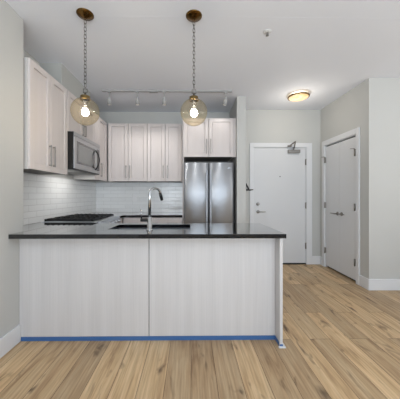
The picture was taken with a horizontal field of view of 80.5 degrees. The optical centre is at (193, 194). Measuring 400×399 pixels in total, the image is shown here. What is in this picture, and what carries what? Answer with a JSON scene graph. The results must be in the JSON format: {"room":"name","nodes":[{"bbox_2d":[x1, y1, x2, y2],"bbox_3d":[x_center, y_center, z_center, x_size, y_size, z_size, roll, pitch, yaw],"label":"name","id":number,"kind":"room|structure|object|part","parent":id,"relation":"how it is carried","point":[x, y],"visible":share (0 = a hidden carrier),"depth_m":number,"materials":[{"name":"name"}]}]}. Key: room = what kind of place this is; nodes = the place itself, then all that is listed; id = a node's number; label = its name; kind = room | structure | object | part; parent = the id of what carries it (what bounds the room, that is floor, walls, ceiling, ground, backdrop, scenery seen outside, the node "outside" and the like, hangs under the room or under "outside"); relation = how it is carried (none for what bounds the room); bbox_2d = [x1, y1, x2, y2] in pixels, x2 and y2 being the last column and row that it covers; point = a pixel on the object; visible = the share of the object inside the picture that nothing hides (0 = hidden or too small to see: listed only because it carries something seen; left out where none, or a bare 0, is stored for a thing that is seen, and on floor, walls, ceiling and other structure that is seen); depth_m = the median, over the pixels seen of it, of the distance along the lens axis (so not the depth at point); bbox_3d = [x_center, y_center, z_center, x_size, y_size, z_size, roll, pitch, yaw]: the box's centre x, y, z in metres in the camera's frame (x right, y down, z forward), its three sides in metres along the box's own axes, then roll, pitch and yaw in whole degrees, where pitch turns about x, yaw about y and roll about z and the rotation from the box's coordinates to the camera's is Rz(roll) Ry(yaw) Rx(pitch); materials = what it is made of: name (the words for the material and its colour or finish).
{"room":"apartment kitchen","nodes":[
{"label":"apartment kitchen","id":0,"kind":"room"},
{"bbox_2d":[0,0,90,337],"bbox_3d":[-1.652,-0.140,0.423,0.425,2.720,6.080,0,0,-1],"label":"wall","id":1,"kind":"structure","parent":0,"point":[11,23],"depth_m":1.89,"materials":[{"name":"paint"}]},
{"bbox_2d":[0,324,20,357],"bbox_3d":[-1.424,1.149,-0.323,0.015,0.143,4.583,0,0,-1],"label":"baseboard","id":2,"kind":"structure","parent":1,"relation":"attached to","point":[12,338],"depth_m":1.86,"materials":[{"name":"paint"}]},
{"bbox_2d":[23,49,95,223],"bbox_3d":[-1.821,-0.140,3.139,0.140,2.720,2.245,0,0,-1],"label":"wall","id":3,"kind":"structure","parent":0,"point":[25,54],"depth_m":2.91,"materials":[{"name":"paint"}]},
{"bbox_2d":[23,57,67,174],"bbox_3d":[-1.568,-0.712,2.362,0.345,0.970,0.632,0,0,-1],"label":"upper cabinet","id":4,"kind":"object","parent":3,"relation":"attached to","point":[45,100],"visible":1,"depth_m":2.26,"materials":[{"name":"grey wood"}]},
{"bbox_3d":[-1.432,-0.712,2.204,0.020,0.964,0.307,0,0,-1],"label":"cabinet door","id":5,"kind":"part","parent":4,"relation":"part of","materials":[{"name":"laminate"}]},
{"bbox_3d":[-1.435,-0.712,2.520,0.020,0.964,0.313,0,0,-1],"label":"cabinet door","id":6,"kind":"part","parent":4,"relation":"part of","materials":[{"name":"laminate"}]},
{"bbox_2d":[23,173,95,224],"bbox_3d":[-1.747,0.042,3.136,0.008,0.535,2.234,0,0,-1],"label":"tile backsplash","id":7,"kind":"structure","parent":3,"relation":"attached to","point":[44,197],"depth_m":2.96,"materials":[{"name":"white tile"}]},
{"bbox_2d":[68,91,94,141],"bbox_3d":[-1.575,-0.963,3.064,0.345,0.469,0.760,0,0,-1],"label":"upper cabinet","id":8,"kind":"object","parent":3,"relation":"attached to","point":[80,124],"visible":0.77,"depth_m":2.98,"materials":[{"name":"grey wood"}]},
{"bbox_3d":[-1.439,-0.963,2.876,0.020,0.463,0.374,0,0,-1],"label":"cabinet door","id":9,"kind":"part","parent":8,"relation":"part of","materials":[{"name":"laminate"}]},
{"bbox_2d":[68,131,99,174],"bbox_3d":[-1.517,-0.505,3.061,0.444,0.439,0.758,0,0,-1],"label":"microwave","id":10,"kind":"object","parent":8,"relation":"attached to","point":[83,153],"visible":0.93,"depth_m":2.91,"materials":[{"name":"silver metal"}]},
{"bbox_3d":[-1.363,-0.492,2.998,0.007,0.376,0.628,0,0,-1],"label":"door","id":11,"kind":"part","parent":10,"relation":"part of","materials":[{"name":"silver metal"}]},
{"bbox_3d":[-1.358,-0.498,2.998,0.001,0.263,0.508,0,0,-1],"label":"glass","id":12,"kind":"part","parent":10,"relation":"part of","materials":[{"name":"grey glass"}]},
{"bbox_3d":[-1.331,-0.482,3.277,0.068,0.279,0.018,0,0,-1],"label":"curved handle","id":13,"kind":"part","parent":10,"relation":"part of","materials":[{"name":"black metal"}]},
{"bbox_3d":[-1.366,-0.492,3.378,0.007,0.376,0.127,0,0,-1],"label":"control panel","id":14,"kind":"part","parent":10,"relation":"part of","materials":[{"name":"silver metal"}]},
{"bbox_3d":[-1.442,-0.963,3.256,0.020,0.463,0.374,0,0,-1],"label":"cabinet door","id":15,"kind":"part","parent":8,"relation":"part of","materials":[{"name":"laminate"}]},
{"bbox_2d":[74,113,106,180],"bbox_3d":[-1.581,-0.712,3.692,0.345,0.970,0.485,0,0,-1],"label":"upper cabinet","id":16,"kind":"object","parent":3,"relation":"attached to","point":[100,125],"visible":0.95,"depth_m":3.72,"materials":[{"name":"grey wood"}]},
{"bbox_3d":[-1.447,-0.712,3.758,0.020,0.964,0.349,0,0,-1],"label":"cabinet door","id":17,"kind":"part","parent":16,"relation":"part of","materials":[{"name":"laminate"}]},
{"bbox_2d":[96,112,229,182],"bbox_3d":[-0.555,-0.140,4.325,2.696,2.720,0.100,0,0,-1],"label":"wall","id":18,"kind":"structure","parent":0,"point":[108,117],"depth_m":4.27,"materials":[{"name":"paint"}]},
{"bbox_2d":[108,123,147,181],"bbox_3d":[-1.099,-0.712,4.085,0.651,0.970,0.348,0,0,-1],"label":"upper cabinet","id":19,"kind":"object","parent":18,"relation":"attached to","point":[127,142],"visible":1,"depth_m":3.95,"materials":[{"name":"grey wood"}]},
{"bbox_3d":[-1.256,-0.712,3.947,0.328,0.964,0.020,0,0,-1],"label":"cabinet door","id":20,"kind":"part","parent":19,"relation":"part of","materials":[{"name":"laminate"}]},
{"bbox_3d":[-0.931,-0.712,3.951,0.311,0.964,0.020,0,0,-1],"label":"cabinet door","id":21,"kind":"part","parent":19,"relation":"part of","materials":[{"name":"laminate"}]},
{"bbox_2d":[96,182,181,211],"bbox_3d":[-0.971,0.042,4.266,1.584,0.535,0.008,0,0,-1],"label":"tile backsplash","id":22,"kind":"structure","parent":18,"relation":"attached to","point":[110,196],"depth_m":4.26,"materials":[{"name":"white tile"}]},
{"bbox_2d":[147,124,181,181],"bbox_3d":[-0.483,-0.712,4.091,0.578,0.970,0.348,0,0,-1],"label":"upper cabinet","id":23,"kind":"object","parent":18,"relation":"attached to","point":[164,141],"visible":1,"depth_m":3.95,"materials":[{"name":"grey wood"}]},
{"bbox_3d":[-0.621,-0.712,3.954,0.294,0.964,0.020,0,0,-1],"label":"cabinet door","id":24,"kind":"part","parent":23,"relation":"part of","materials":[{"name":"laminate"}]},
{"bbox_3d":[-0.332,-0.712,3.957,0.272,0.964,0.020,0,0,-1],"label":"cabinet door","id":25,"kind":"part","parent":23,"relation":"part of","materials":[{"name":"laminate"}]},
{"bbox_2d":[184,118,235,161],"bbox_3d":[0.253,-0.893,3.959,0.811,0.607,0.628,0,0,-1],"label":"upper cabinet","id":26,"kind":"object","parent":18,"relation":"attached to","point":[205,139],"visible":1,"depth_m":3.68,"materials":[{"name":"grey wood"}]},
{"bbox_3d":[0.044,-0.893,3.680,0.382,0.601,0.020,0,0,-1],"label":"cabinet door","id":27,"kind":"part","parent":26,"relation":"part of","materials":[{"name":"laminate"}]},
{"bbox_3d":[0.435,-0.893,3.684,0.387,0.601,0.020,0,0,-1],"label":"cabinet door","id":28,"kind":"part","parent":26,"relation":"part of","materials":[{"name":"laminate"}]},
{"bbox_2d":[0,264,399,398],"bbox_3d":[1.242,1.260,0.853,6.300,0.080,7.080,0,0,-1],"label":"floor","id":29,"kind":"structure","parent":0,"point":[341,337],"depth_m":1.74,"materials":[{"name":"brown wood"}]},
{"bbox_2d":[42,214,120,222],"bbox_3d":[-1.377,0.745,3.067,0.724,0.950,0.758,0,0,-1],"label":"gas range","id":30,"kind":"object","parent":29,"relation":"on","point":[100,218],"visible":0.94,"depth_m":2.92,"materials":[{"name":"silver metal"}]},
{"bbox_3d":[-1.081,0.374,3.070,0.058,0.130,0.758,0,0,-1],"label":"control panel","id":31,"kind":"part","parent":30,"relation":"part of","materials":[{"name":"silver metal"}]},
{"bbox_2d":[19,238,285,347],"bbox_3d":[-0.361,0.783,2.242,2.188,0.873,0.755,0,0,-1],"label":"base cabinet","id":32,"kind":"object","parent":29,"relation":"on","point":[229,288],"visible":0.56,"depth_m":1.98,"materials":[{"name":"laminate"}]},
{"bbox_3d":[-0.914,0.766,1.985,1.077,0.838,0.018,0,0,-1],"label":"panel","id":33,"kind":"part","parent":32,"relation":"part of","materials":[{"name":"laminate"}]},
{"bbox_2d":[8,222,285,238],"bbox_3d":[-0.499,0.328,2.277,2.468,0.035,0.830,0,0,-1],"label":"countertop","id":34,"kind":"structure","parent":32,"relation":"on","point":[42,230],"depth_m":1.95,"materials":[{"name":"black stone"}]},
{"bbox_2d":[140,187,162,230],"bbox_3d":[-0.357,0.120,2.094,0.226,0.380,0.083,0,0,-34],"label":"faucet","id":35,"kind":"object","parent":34,"relation":"on","point":[148,219],"visible":1,"depth_m":2.05,"materials":[{"name":"silver metal"}]},
{"bbox_3d":[-0.342,0.061,2.110,0.027,0.262,0.152,0,0,40],"label":"gooseneck spout","id":36,"kind":"part","parent":35,"relation":"part of","materials":[{"name":"silver metal"}]},
{"bbox_2d":[118,228,189,228],"bbox_3d":[-0.403,0.448,2.306,0.752,0.204,0.362,0,0,-1],"label":"sink","id":37,"kind":"object","parent":34,"relation":"in","point":[118,228],"visible":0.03,"depth_m":2.48,"materials":[{"name":"silver metal"}]},
{"bbox_3d":[0.161,0.766,1.996,1.061,0.838,0.018,0,0,-1],"label":"panel","id":38,"kind":"part","parent":32,"relation":"part of","materials":[{"name":"laminate"}]},
{"bbox_3d":[0.702,0.783,2.239,0.025,0.873,0.687,0,0,-1],"label":"panel","id":39,"kind":"part","parent":32,"relation":"part of","materials":[{"name":"laminate"}]},
{"bbox_2d":[123,217,181,222],"bbox_3d":[-0.637,0.783,3.941,0.924,0.874,0.646,0,0,-1],"label":"base cabinet","id":40,"kind":"object","parent":29,"relation":"on","point":[125,219],"visible":0.12,"depth_m":3.66,"materials":[{"name":"grey wood"}]},
{"bbox_3d":[-0.927,0.436,3.660,0.297,0.168,0.019,0,0,-1],"label":"drawer","id":41,"kind":"part","parent":40,"relation":"part of","materials":[{"name":"laminate"}]},
{"bbox_2d":[89,212,181,217],"bbox_3d":[-0.962,0.328,3.859,1.574,0.035,0.803,0,0,-1],"label":"countertop","id":42,"kind":"structure","parent":40,"relation":"on","point":[121,214],"depth_m":3.75,"materials":[{"name":"black stone"}]},
{"bbox_3d":[-0.627,0.436,3.663,0.297,0.168,0.019,0,0,-1],"label":"drawer","id":43,"kind":"part","parent":40,"relation":"part of","materials":[{"name":"laminate"}]},
{"bbox_3d":[-0.327,0.436,3.666,0.297,0.168,0.019,0,0,-1],"label":"drawer","id":44,"kind":"part","parent":40,"relation":"part of","materials":[{"name":"laminate"}]},
{"bbox_2d":[182,118,184,222],"bbox_3d":[-0.164,0.011,3.979,0.020,2.417,0.580,0,0,-1],"label":"panel","id":45,"kind":"object","parent":29,"relation":"on","point":[183,161],"visible":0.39,"depth_m":3.69,"materials":[{"name":"laminate"}]},
{"bbox_2d":[184,162,233,222],"bbox_3d":[0.233,0.338,3.913,0.760,1.705,0.659,0,0,-1],"label":"refrigerator","id":46,"kind":"object","parent":29,"relation":"on","point":[208,186],"visible":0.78,"depth_m":3.60,"materials":[{"name":"silver metal"}]},
{"bbox_3d":[0.044,-0.007,3.634,0.376,0.975,0.084,0,0,-1],"label":"door","id":47,"kind":"part","parent":46,"relation":"part of","materials":[{"name":"silver metal"}]},
{"bbox_3d":[0.205,0.020,3.596,0.020,0.800,0.026,0,0,-1],"label":"pocket handle","id":48,"kind":"part","parent":46,"relation":"part of","materials":[{"name":"silver metal"}]},
{"bbox_3d":[0.265,0.020,3.597,0.020,0.800,0.026,0,0,-1],"label":"pocket handle","id":49,"kind":"part","parent":46,"relation":"part of","materials":[{"name":"silver metal"}]},
{"bbox_3d":[0.427,-0.007,3.637,0.378,0.975,0.084,0,0,-1],"label":"door","id":50,"kind":"part","parent":46,"relation":"part of","materials":[{"name":"silver metal"}]},
{"bbox_2d":[5,0,399,111],"bbox_3d":[1.242,-1.540,0.853,6.300,0.080,7.080,0,0,-1],"label":"ceiling","id":51,"kind":"structure","parent":0,"point":[326,53],"depth_m":2.42,"materials":[{"name":"paint"}]},
{"bbox_2d":[72,8,93,117],"bbox_3d":[-0.898,-1.040,1.958,0.224,0.920,0.224,0,0,-1],"label":"pendant light","id":52,"kind":"object","parent":51,"relation":"hanging from","point":[85,14],"visible":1,"depth_m":1.95,"materials":[{"name":"gold metal"}]},
{"bbox_3d":[-0.898,-1.174,1.958,0.020,0.569,0.012,0,0,-42],"label":"chain","id":53,"kind":"part","parent":52,"relation":"part of","materials":[{"name":"brown metal"}]},
{"bbox_3d":[-0.898,-0.684,1.958,0.057,0.059,0.057,0,0,-1],"label":"bulb","id":54,"kind":"part","parent":52,"relation":"part of","materials":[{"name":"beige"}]},
{"bbox_2d":[102,90,231,104],"bbox_3d":[-0.374,-1.395,3.400,1.860,0.209,0.088,0,0,-1],"label":"track light","id":55,"kind":"object","parent":51,"relation":"attached to","point":[225,92],"visible":0.79,"depth_m":3.38,"materials":[{"name":"white metal"}]},
{"bbox_3d":[-1.211,-1.345,3.393,0.062,0.104,0.085,0,0,-1],"label":"lamp shade","id":56,"kind":"part","parent":55,"relation":"part of","materials":[{"name":"white metal"}]},
{"bbox_3d":[-0.806,-1.345,3.395,0.060,0.105,0.082,0,0,-1],"label":"lamp shade","id":57,"kind":"part","parent":55,"relation":"part of","materials":[{"name":"white metal"}]},
{"bbox_2d":[182,9,201,124],"bbox_3d":[0.004,-1.040,1.975,0.224,0.920,0.224,0,0,-1],"label":"pendant light","id":58,"kind":"object","parent":51,"relation":"hanging from","point":[193,15],"visible":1,"depth_m":1.96,"materials":[{"name":"gold metal"}]},
{"bbox_3d":[0.004,-1.174,1.975,0.020,0.569,0.012,0,0,-42],"label":"chain","id":59,"kind":"part","parent":58,"relation":"part of","materials":[{"name":"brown metal"}]},
{"bbox_3d":[0.004,-0.684,1.975,0.057,0.059,0.057,0,0,-1],"label":"bulb","id":60,"kind":"part","parent":58,"relation":"part of","materials":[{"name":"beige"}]},
{"bbox_2d":[263,29,270,36],"bbox_3d":[0.678,-1.481,2.167,0.072,0.038,0.072,0,0,-1],"label":"sprinkler head","id":61,"kind":"object","parent":51,"relation":"attached to","point":[266,32],"visible":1,"depth_m":2.16},
{"bbox_2d":[287,91,309,101],"bbox_3d":[1.565,-1.463,3.516,0.310,0.072,0.310,0,0,-1],"label":"ceiling light","id":62,"kind":"object","parent":51,"relation":"attached to","point":[297,96],"visible":1,"depth_m":3.45,"materials":[{"name":"white glass"}]},
{"bbox_2d":[230,97,245,222],"bbox_3d":[0.728,-0.140,3.941,0.137,2.720,0.693,0,0,-1],"label":"wall","id":63,"kind":"structure","parent":0,"point":[238,110],"depth_m":3.60,"materials":[{"name":"paint"}]},
{"bbox_2d":[246,110,319,255],"bbox_3d":[1.577,-0.140,4.226,1.567,2.720,0.140,0,0,-1],"label":"wall","id":64,"kind":"structure","parent":0,"point":[262,126],"depth_m":4.16,"materials":[{"name":"paint"}]},
{"bbox_2d":[250,141,311,263],"bbox_3d":[1.537,0.153,4.123,1.095,2.134,0.346,0,0,-1],"label":"door","id":65,"kind":"structure","parent":64,"relation":"in","point":[280,173],"depth_m":4.16,"materials":[{"name":"paint"}]},
{"bbox_2d":[312,256,319,263],"bbox_3d":[2.163,1.149,4.154,0.157,0.143,0.015,0,0,-1],"label":"baseboard","id":66,"kind":"structure","parent":64,"relation":"attached to","point":[315,259],"depth_m":4.15,"materials":[{"name":"paint"}]},
{"bbox_2d":[320,78,377,278],"bbox_3d":[2.307,-0.140,3.596,0.120,2.720,1.135,0,0,-1],"label":"wall","id":67,"kind":"structure","parent":0,"point":[358,107],"depth_m":3.11,"materials":[{"name":"paint"}]},
{"bbox_2d":[322,127,359,284],"bbox_3d":[2.275,0.150,3.639,0.183,2.140,0.903,0,0,-1],"label":"door","id":68,"kind":"structure","parent":67,"relation":"in","point":[340,153],"depth_m":3.57,"materials":[{"name":"paint"}]},
{"bbox_2d":[359,275,369,289],"bbox_3d":[2.245,1.149,3.099,0.015,0.143,0.173,0,0,-1],"label":"baseboard","id":69,"kind":"structure","parent":67,"relation":"attached to","point":[364,282],"depth_m":3.09,"materials":[{"name":"paint"}]},
{"bbox_2d":[378,78,399,278],"bbox_3d":[3.321,-0.140,3.098,1.897,2.720,0.120,0,0,-1],"label":"wall","id":70,"kind":"structure","parent":0,"point":[388,88],"depth_m":3.03,"materials":[{"name":"paint"}]},
{"bbox_2d":[370,279,399,289],"bbox_3d":[3.261,1.149,3.030,2.017,0.143,0.015,0,0,-1],"label":"baseboard","id":71,"kind":"structure","parent":70,"relation":"attached to","point":[375,284],"depth_m":3.02,"materials":[{"name":"paint"}]}
]}

